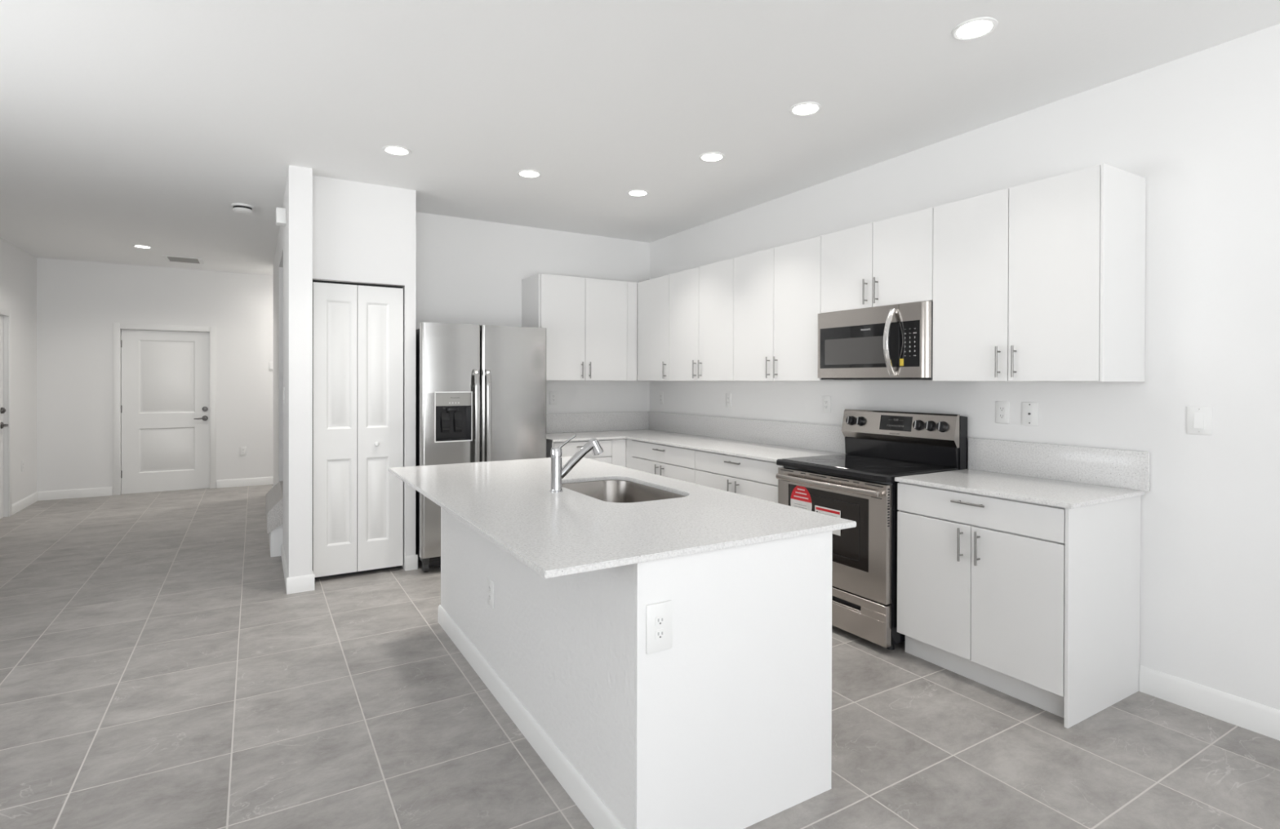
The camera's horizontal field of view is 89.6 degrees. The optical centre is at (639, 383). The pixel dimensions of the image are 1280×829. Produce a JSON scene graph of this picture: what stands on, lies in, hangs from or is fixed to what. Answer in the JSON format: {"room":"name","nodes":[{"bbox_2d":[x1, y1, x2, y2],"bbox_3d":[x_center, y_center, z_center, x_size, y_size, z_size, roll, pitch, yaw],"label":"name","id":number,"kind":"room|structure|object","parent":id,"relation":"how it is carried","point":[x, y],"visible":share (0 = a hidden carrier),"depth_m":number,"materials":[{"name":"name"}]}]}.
{"room":"kitchen","nodes":[
{"label":"kitchen","id":0,"kind":"room"},
{"bbox_2d":[0,237,36,516],"bbox_3d":[-3.689,-0.020,1.827,0.120,2.815,13.320,0,0,-31],"label":"wall","id":1,"kind":"structure","parent":0,"point":[18,267],"depth_m":6.94,"materials":[{"name":"white paint"}]},
{"bbox_2d":[0,315,8,518],"bbox_3d":[-6.226,0.341,6.155,0.092,2.045,0.982,0,0,-31],"label":"door","id":2,"kind":"structure","parent":1,"relation":"in","point":[2,410],"depth_m":6.51,"materials":[{"name":"white paint"}]},
{"bbox_2d":[0,306,12,516],"bbox_3d":[-6.203,0.305,6.169,0.016,2.118,1.126,0,0,-31],"label":"trim","id":3,"kind":"structure","parent":1,"relation":"attached to","point":[3,311],"depth_m":6.60,"materials":[{"name":"white paint"}]},
{"bbox_2d":[12,491,38,514],"bbox_3d":[-3.604,1.335,1.815,0.013,0.105,13.200,0,0,-31],"label":"baseboard","id":4,"kind":"structure","parent":1,"relation":"attached to","point":[31,499],"depth_m":7.04,"materials":[{"name":"white paint"}]},
{"bbox_2d":[36,257,273,495],"bbox_3d":[-4.604,-0.051,8.968,5.631,2.815,0.120,0,0,-31],"label":"wall","id":5,"kind":"structure","parent":0,"point":[79,302],"depth_m":7.83,"materials":[{"name":"white paint"}]},
{"bbox_2d":[37,475,273,500],"bbox_3d":[-4.573,1.304,8.916,5.631,0.105,0.013,0,0,-31],"label":"baseboard","id":6,"kind":"structure","parent":5,"relation":"attached to","point":[108,491],"depth_m":7.76,"materials":[{"name":"white paint"}]},
{"bbox_2d":[112,322,216,495],"bbox_3d":[-5.944,0.311,8.090,1.044,2.092,0.016,0,0,-31],"label":"trim","id":7,"kind":"structure","parent":5,"relation":"attached to","point":[116,326],"depth_m":7.94,"materials":[{"name":"white paint"}]},
{"bbox_2d":[120,328,209,493],"bbox_3d":[-5.969,0.346,8.124,0.907,2.019,0.092,0,0,-31],"label":"door","id":8,"kind":"structure","parent":5,"relation":"in","point":[165,406],"depth_m":8.13,"materials":[{"name":"white paint"}]},
{"bbox_2d":[240,446,246,455],"bbox_3d":[-5.242,0.892,8.517,0.074,0.120,0.008,0,0,-31],"label":"outlet","id":9,"kind":"object","parent":5,"relation":"attached to","point":[242,449],"visible":1,"depth_m":8.52,"materials":[{"name":"white plastic"}]},
{"bbox_2d":[268,361,273,370],"bbox_3d":[-4.952,-0.228,8.682,0.075,0.120,0.012,0,0,-31],"label":"light switch","id":10,"kind":"object","parent":5,"relation":"attached to","point":[270,363],"visible":0.73,"depth_m":8.67,"materials":[{"name":"white plastic"}]},
{"bbox_2d":[273,203,283,486],"bbox_3d":[-2.228,-0.039,7.292,3.269,2.815,3.354,0,0,-31],"label":"wall","id":11,"kind":"structure","parent":0,"point":[278,256],"depth_m":6.04,"materials":[{"name":"white paint"}]},
{"bbox_2d":[283,164,416,577],"bbox_3d":[-2.217,-0.029,4.902,0.836,2.815,1.048,0,0,-31],"label":"wall","id":12,"kind":"structure","parent":0,"point":[335,228],"depth_m":4.51,"materials":[{"name":"white paint"}]},
{"bbox_2d":[275,207,286,226],"bbox_3d":[-2.577,-1.196,4.628,0.062,0.110,0.100,0,0,-31],"label":"box","id":13,"kind":"object","parent":12,"relation":"attached to","point":[281,213],"visible":1,"depth_m":4.59,"materials":[{"name":"white plastic"}]},
{"bbox_2d":[283,386,284,403],"bbox_3d":[-2.661,0.088,4.818,0.012,0.120,0.074,0,0,-31],"label":"light switch","id":14,"kind":"object","parent":12,"relation":"attached to","point":[284,387],"visible":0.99,"depth_m":4.79,"materials":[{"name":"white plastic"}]},
{"bbox_2d":[280,543,417,594],"bbox_3d":[-2.212,1.326,4.894,0.862,0.105,1.041,0,0,-31],"label":"baseboard","id":15,"kind":"structure","parent":12,"relation":"attached to","point":[299,584],"depth_m":4.30,"materials":[{"name":"white paint"}]},
{"bbox_2d":[312,280,402,578],"bbox_3d":[-2.054,0.327,4.692,0.616,2.105,0.010,0,0,-31],"label":"trim","id":16,"kind":"structure","parent":12,"relation":"attached to","point":[395,566],"depth_m":4.69,"materials":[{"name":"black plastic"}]},
{"bbox_2d":[312,278,404,577],"bbox_3d":[-2.009,0.310,4.618,0.616,2.070,0.070,0,0,-31],"label":"door","id":17,"kind":"structure","parent":12,"relation":"in","point":[357,330],"depth_m":4.61,"materials":[{"name":"white paint"}]},
{"bbox_2d":[415,211,649,413],"bbox_3d":[-0.978,-0.031,6.015,2.433,2.815,0.120,0,0,-31],"label":"wall","id":18,"kind":"structure","parent":0,"point":[468,271],"depth_m":5.83,"materials":[{"name":"white paint"}]},
{"bbox_2d":[549,391,556,404],"bbox_3d":[-0.810,0.135,6.041,0.074,0.120,0.008,0,0,-31],"label":"outlet","id":19,"kind":"object","parent":18,"relation":"attached to","point":[553,395],"visible":1,"depth_m":6.04,"materials":[{"name":"white plastic"}]},
{"bbox_2d":[551,394,555,401],"bbox_3d":[-0.809,0.135,6.039,0.033,0.068,0.002,0,0,-31],"label":"receptacle","id":20,"kind":"object","parent":19,"relation":"attached to","point":[553,395],"depth_m":6.04,"materials":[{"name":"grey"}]},
{"bbox_2d":[521,272,637,380],"bbox_3d":[-0.541,-0.487,5.939,0.986,0.920,0.448,0,0,-31],"label":"upper cabinet","id":21,"kind":"object","parent":18,"relation":"attached to","point":[591,324],"visible":0.91,"depth_m":5.76,"materials":[{"name":"white laminate"}]},
{"bbox_2d":[546,411,648,433],"bbox_3d":[-0.475,0.373,6.232,1.340,0.181,0.020,0,0,-31],"label":"backsplash","id":22,"kind":"structure","parent":18,"relation":"attached to","point":[621,420],"depth_m":6.25,"materials":[{"name":"stone"}]},
{"bbox_2d":[0,0,1279,275],"bbox_3d":[-1.208,-1.488,3.289,6.100,0.120,13.500,0,0,-31],"label":"ceiling","id":23,"kind":"structure","parent":0,"point":[124,124],"depth_m":3.22,"materials":[{"name":"white paint"}]},
{"bbox_2d":[132,244,151,248],"bbox_3d":[-5.268,-1.448,6.827,0.166,0.007,0.166,0,0,-31],"label":"recessed light","id":24,"kind":"object","parent":23,"relation":"in","point":[135,246],"visible":1,"depth_m":6.81,"materials":[{"name":"white plastic"}]},
{"bbox_2d":[162,254,204,264],"bbox_3d":[-5.343,-1.449,7.552,0.370,0.012,0.410,0,0,-31],"label":"ceiling vent","id":25,"kind":"object","parent":23,"relation":"in","point":[168,258],"visible":1,"depth_m":7.51,"materials":[{"name":"white plastic"}]},
{"bbox_2d":[231,203,253,213],"bbox_3d":[-3.218,-1.412,5.222,0.155,0.056,0.155,0,0,-31],"label":"smoke detector","id":26,"kind":"object","parent":23,"relation":"attached to","point":[242,208],"visible":1,"depth_m":5.18,"materials":[{"name":"white plastic"}]},
{"bbox_2d":[382,145,411,155],"bbox_3d":[-1.493,-1.428,3.959,0.166,0.007,0.166,0,0,-31],"label":"recessed light","id":27,"kind":"object","parent":23,"relation":"in","point":[391,149],"visible":1,"depth_m":3.95,"materials":[{"name":"white plastic"}]},
{"bbox_2d":[516,169,541,177],"bbox_3d":[-0.755,-1.428,4.396,0.166,0.007,0.166,0,0,-31],"label":"recessed light","id":28,"kind":"object","parent":23,"relation":"in","point":[524,173],"visible":1,"depth_m":4.38,"materials":[{"name":"white plastic"}]},
{"bbox_2d":[626,189,648,196],"bbox_3d":[-0.015,-1.428,4.839,0.166,0.007,0.166,0,0,-31],"label":"recessed light","id":29,"kind":"object","parent":23,"relation":"in","point":[637,193],"visible":1,"depth_m":4.83,"materials":[{"name":"white plastic"}]},
{"bbox_2d":[698,151,724,161],"bbox_3d":[0.453,-1.424,4.059,0.166,0.007,0.166,0,0,-31],"label":"recessed light","id":30,"kind":"object","parent":23,"relation":"in","point":[711,156],"visible":1,"depth_m":4.05,"materials":[{"name":"white plastic"}]},
{"bbox_2d":[789,102,822,115],"bbox_3d":[0.857,-1.420,3.341,0.166,0.007,0.166,0,0,-31],"label":"recessed light","id":31,"kind":"object","parent":23,"relation":"in","point":[804,108],"visible":1,"depth_m":3.33,"materials":[{"name":"white plastic"}]},
{"bbox_2d":[951,17,998,40],"bbox_3d":[1.338,-1.415,2.579,0.166,0.007,0.166,0,0,-31],"label":"recessed light","id":32,"kind":"object","parent":23,"relation":"in","point":[980,27],"visible":1,"depth_m":2.57,"materials":[{"name":"white plastic"}]},
{"bbox_2d":[0,484,1279,828],"bbox_3d":[-1.163,1.438,3.215,6.100,0.100,13.700,0,0,-31],"label":"floor","id":33,"kind":"structure","parent":0,"point":[159,668],"depth_m":2.66,"materials":[{"name":"tile"}]},
{"bbox_2d":[265,480,283,556],"bbox_3d":[-2.376,0.607,5.992,1.895,1.533,0.976,0,0,-31],"label":"staircase","id":34,"kind":"structure","parent":33,"relation":"on","point":[274,496],"depth_m":5.14,"materials":[{"name":"grey carpet"}]},
{"bbox_2d":[415,321,546,572],"bbox_3d":[-1.339,0.468,5.183,0.964,1.822,0.871,0,0,-31],"label":"refrigerator","id":35,"kind":"object","parent":33,"relation":"on","point":[481,389],"visible":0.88,"depth_m":4.82,"materials":[{"name":"silver metal"}]},
{"bbox_2d":[546,438,626,466],"bbox_3d":[-0.568,0.932,5.803,0.736,0.893,0.668,0,0,-31],"label":"base cabinet","id":36,"kind":"object","parent":33,"relation":"on","point":[614,452],"visible":0.15,"depth_m":5.61,"materials":[{"name":"white laminate"}]},
{"bbox_2d":[437,506,832,828],"bbox_3d":[-0.241,0.944,2.991,0.828,0.894,2.251,0,0,-31],"label":"kitchen island","id":37,"kind":"object","parent":33,"relation":"on","point":[728,726],"visible":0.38,"depth_m":2.06,"materials":[{"name":"white paint"}]},
{"bbox_2d":[487,576,493,608],"bbox_3d":[-0.680,0.952,2.937,0.008,0.125,0.080,0,0,-31],"label":"outlet","id":38,"kind":"object","parent":37,"relation":"attached to","point":[490,582],"visible":1,"depth_m":2.93,"materials":[{"name":"white plastic"}]},
{"bbox_2d":[387,456,856,577],"bbox_3d":[-0.326,0.487,2.933,1.168,0.020,2.277,0,0,-31],"label":"island countertop","id":39,"kind":"structure","parent":37,"relation":"on","point":[510,503],"depth_m":2.34,"materials":[{"name":"stone"}]},
{"bbox_2d":[549,434,603,492],"bbox_3d":[-0.283,0.354,2.909,0.261,0.247,0.058,0,0,-31],"label":"faucet","id":40,"kind":"object","parent":39,"relation":"on","point":[557,473],"visible":1,"depth_m":2.86,"materials":[{"name":"silver metal"}]},
{"bbox_2d":[561,480,684,502],"bbox_3d":[-0.102,0.601,2.954,0.454,0.206,0.732,0,0,-31],"label":"sink","id":41,"kind":"object","parent":39,"relation":"in","point":[610,491],"visible":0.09,"depth_m":3.26,"materials":[{"name":"silver metal"}]},
{"bbox_2d":[646,600,672,653],"bbox_3d":[0.056,0.699,1.852,0.088,0.140,0.008,0,0,-31],"label":"outlet","id":42,"kind":"object","parent":37,"relation":"attached to","point":[659,615],"visible":1,"depth_m":1.85,"materials":[{"name":"white plastic"}]},
{"bbox_2d":[654,628,665,639],"bbox_3d":[0.058,0.719,1.849,0.033,0.029,0.002,0,0,-31],"label":"receptacle","id":43,"kind":"object","parent":42,"relation":"attached to","point":[660,633],"depth_m":1.85,"materials":[{"name":"grey plastic"}]},
{"bbox_2d":[655,614,665,626],"bbox_3d":[0.058,0.680,1.849,0.033,0.029,0.002,0,0,-31],"label":"receptacle","id":44,"kind":"object","parent":42,"relation":"attached to","point":[660,619],"depth_m":1.85,"materials":[{"name":"grey plastic"}]},
{"bbox_2d":[626,438,696,483],"bbox_3d":[0.398,0.936,5.427,0.667,0.893,1.043,0,0,-31],"label":"base cabinet","id":45,"kind":"object","parent":33,"relation":"on","point":[678,463],"visible":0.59,"depth_m":5.21,"materials":[{"name":"white laminate"}]},
{"bbox_2d":[694,449,783,502],"bbox_3d":[0.908,0.941,4.573,0.667,0.893,0.942,0,0,-31],"label":"base cabinet","id":46,"kind":"object","parent":33,"relation":"on","point":[749,477],"visible":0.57,"depth_m":4.38,"materials":[{"name":"white laminate"}]},
{"bbox_2d":[546,411,845,462],"bbox_3d":[0.191,0.389,5.118,1.340,0.201,2.616,0,0,-31],"label":"countertop","id":47,"kind":"structure","parent":46,"relation":"on","point":[759,439],"depth_m":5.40,"materials":[{"name":"stone"}]},
{"bbox_2d":[775,408,967,649],"bbox_3d":[1.319,0.781,3.790,0.728,1.221,0.813,0,0,-31],"label":"range","id":48,"kind":"object","parent":33,"relation":"on","point":[859,484],"visible":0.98,"depth_m":3.57,"materials":[{"name":"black metal"}]},
{"bbox_2d":[776,453,959,482],"bbox_3d":[1.322,0.485,3.793,0.640,0.041,0.807,0,0,-31],"label":"cooktop","id":49,"kind":"object","parent":48,"relation":"in","point":[855,467],"depth_m":3.68,"materials":[{"name":"black glass"}]},
{"bbox_2d":[897,481,1141,728],"bbox_3d":[1.780,0.949,3.113,0.667,0.893,0.818,0,0,-31],"label":"base cabinet","id":50,"kind":"object","parent":33,"relation":"on","point":[1038,605],"visible":0.94,"depth_m":2.83,"materials":[{"name":"white laminate"}]},
{"bbox_2d":[894,437,1150,508],"bbox_3d":[1.799,0.403,3.102,0.646,0.196,0.854,0,0,-31],"label":"countertop","id":51,"kind":"structure","parent":50,"relation":"on","point":[1064,476],"depth_m":3.11,"materials":[{"name":"stone"}]},
{"bbox_2d":[649,23,1279,710],"bbox_3d":[1.249,-0.020,4.776,0.120,2.815,13.320,0,0,-31],"label":"wall","id":52,"kind":"structure","parent":0,"point":[1202,128],"depth_m":2.83,"materials":[{"name":"white paint"}]},
{"bbox_2d":[637,274,669,380],"bbox_3d":[0.159,-0.486,6.065,0.424,0.920,0.950,0,0,-31],"label":"upper cabinet","id":53,"kind":"object","parent":52,"relation":"attached to","point":[653,294],"visible":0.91,"depth_m":5.77,"materials":[{"name":"white laminate"}]},
{"bbox_2d":[658,391,663,404],"bbox_3d":[0.210,0.142,6.390,0.008,0.120,0.074,0,0,-31],"label":"outlet","id":54,"kind":"object","parent":52,"relation":"attached to","point":[661,393],"visible":1,"depth_m":6.38,"materials":[{"name":"white plastic"}]},
{"bbox_2d":[669,257,740,381],"bbox_3d":[0.626,-0.482,5.283,0.424,0.920,0.870,0,0,-31],"label":"upper cabinet","id":55,"kind":"object","parent":52,"relation":"attached to","point":[701,298],"visible":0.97,"depth_m":5.15,"materials":[{"name":"white laminate"}]},
{"bbox_2d":[725,392,731,407],"bbox_3d":[0.751,0.142,5.484,0.008,0.120,0.074,0,0,-31],"label":"outlet","id":56,"kind":"object","parent":52,"relation":"attached to","point":[728,396],"visible":1,"depth_m":5.48,"materials":[{"name":"white plastic"}]},
{"bbox_2d":[726,395,728,404],"bbox_3d":[0.749,0.142,5.482,0.002,0.068,0.033,0,0,-31],"label":"receptacle","id":57,"kind":"object","parent":56,"relation":"attached to","point":[727,397],"depth_m":5.49,"materials":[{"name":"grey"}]},
{"bbox_2d":[648,411,845,453],"bbox_3d":[0.761,0.379,5.449,0.020,0.181,2.592,0,0,-31],"label":"backsplash","id":58,"kind":"structure","parent":52,"relation":"attached to","point":[802,435],"depth_m":5.15,"materials":[{"name":"stone"}]},
{"bbox_2d":[733,235,862,381],"bbox_3d":[1.071,-0.478,4.538,0.424,0.920,0.863,0,0,-31],"label":"upper cabinet","id":59,"kind":"object","parent":52,"relation":"attached to","point":[777,291],"visible":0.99,"depth_m":4.39,"materials":[{"name":"white laminate"}]},
{"bbox_2d":[822,395,831,413],"bbox_3d":[1.313,0.147,4.543,0.008,0.120,0.074,0,0,-31],"label":"outlet","id":60,"kind":"object","parent":52,"relation":"attached to","point":[826,402],"visible":1,"depth_m":4.54,"materials":[{"name":"white plastic"}]},
{"bbox_2d":[824,399,827,408],"bbox_3d":[1.311,0.147,4.542,0.002,0.068,0.033,0,0,-31],"label":"receptacle","id":61,"kind":"object","parent":60,"relation":"attached to","point":[825,400],"depth_m":4.54,"materials":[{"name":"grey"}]},
{"bbox_2d":[821,207,933,313],"bbox_3d":[1.494,-0.687,3.829,0.424,0.493,0.784,0,0,-31],"label":"upper cabinet","id":62,"kind":"object","parent":52,"relation":"attached to","point":[889,261],"visible":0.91,"depth_m":3.69,"materials":[{"name":"white laminate"}]},
{"bbox_2d":[817,301,933,379],"bbox_3d":[1.462,-0.229,3.809,0.499,0.416,0.774,0,0,-31],"label":"microwave","id":63,"kind":"object","parent":62,"relation":"attached to","point":[893,341],"visible":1,"depth_m":3.66,"materials":[{"name":"silver metal"}]},
{"bbox_2d":[995,400,1008,423],"bbox_3d":[1.952,0.155,3.474,0.008,0.120,0.074,0,0,-31],"label":"outlet","id":64,"kind":"object","parent":52,"relation":"attached to","point":[1002,406],"visible":1,"depth_m":3.47,"materials":[{"name":"white plastic"}]},
{"bbox_2d":[999,405,1004,411],"bbox_3d":[1.949,0.136,3.472,0.002,0.029,0.033,0,0,-31],"label":"receptacle","id":65,"kind":"object","parent":64,"relation":"attached to","point":[1002,408],"depth_m":3.47,"materials":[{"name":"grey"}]},
{"bbox_2d":[999,413,1004,418],"bbox_3d":[1.949,0.175,3.473,0.002,0.029,0.033,0,0,-31],"label":"receptacle","id":66,"kind":"object","parent":64,"relation":"attached to","point":[1002,415],"depth_m":3.47,"materials":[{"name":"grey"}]},
{"bbox_2d":[1021,401,1038,426],"bbox_3d":[2.024,0.157,3.349,0.012,0.122,0.084,0,0,-31],"label":"jack plate","id":67,"kind":"object","parent":52,"relation":"attached to","point":[1029,409],"visible":1,"depth_m":3.35,"materials":[{"name":"white plastic"}]},
{"bbox_2d":[932,163,1146,381],"bbox_3d":[1.900,-0.470,3.150,0.424,0.920,0.798,0,0,-31],"label":"upper cabinet","id":68,"kind":"object","parent":52,"relation":"attached to","point":[1044,279],"visible":1,"depth_m":2.92,"materials":[{"name":"white laminate"}]},
{"bbox_2d":[968,437,1150,491],"bbox_3d":[2.069,0.393,3.261,0.020,0.176,0.850,0,0,-31],"label":"backsplash","id":69,"kind":"structure","parent":52,"relation":"attached to","point":[1116,468],"depth_m":3.19,"materials":[{"name":"stone"}]},
{"bbox_2d":[1186,405,1212,435],"bbox_3d":[2.383,0.157,2.748,0.012,0.120,0.086,0,0,-31],"label":"light switch","id":70,"kind":"object","parent":52,"relation":"attached to","point":[1199,419],"visible":1,"depth_m":2.75,"materials":[{"name":"white plastic"}]},
{"bbox_2d":[1139,665,1279,740],"bbox_3d":[3.438,1.350,0.981,0.013,0.115,4.545,0,0,-31],"label":"baseboard","id":71,"kind":"structure","parent":52,"relation":"attached to","point":[1260,718],"depth_m":2.71,"materials":[{"name":"white paint"}]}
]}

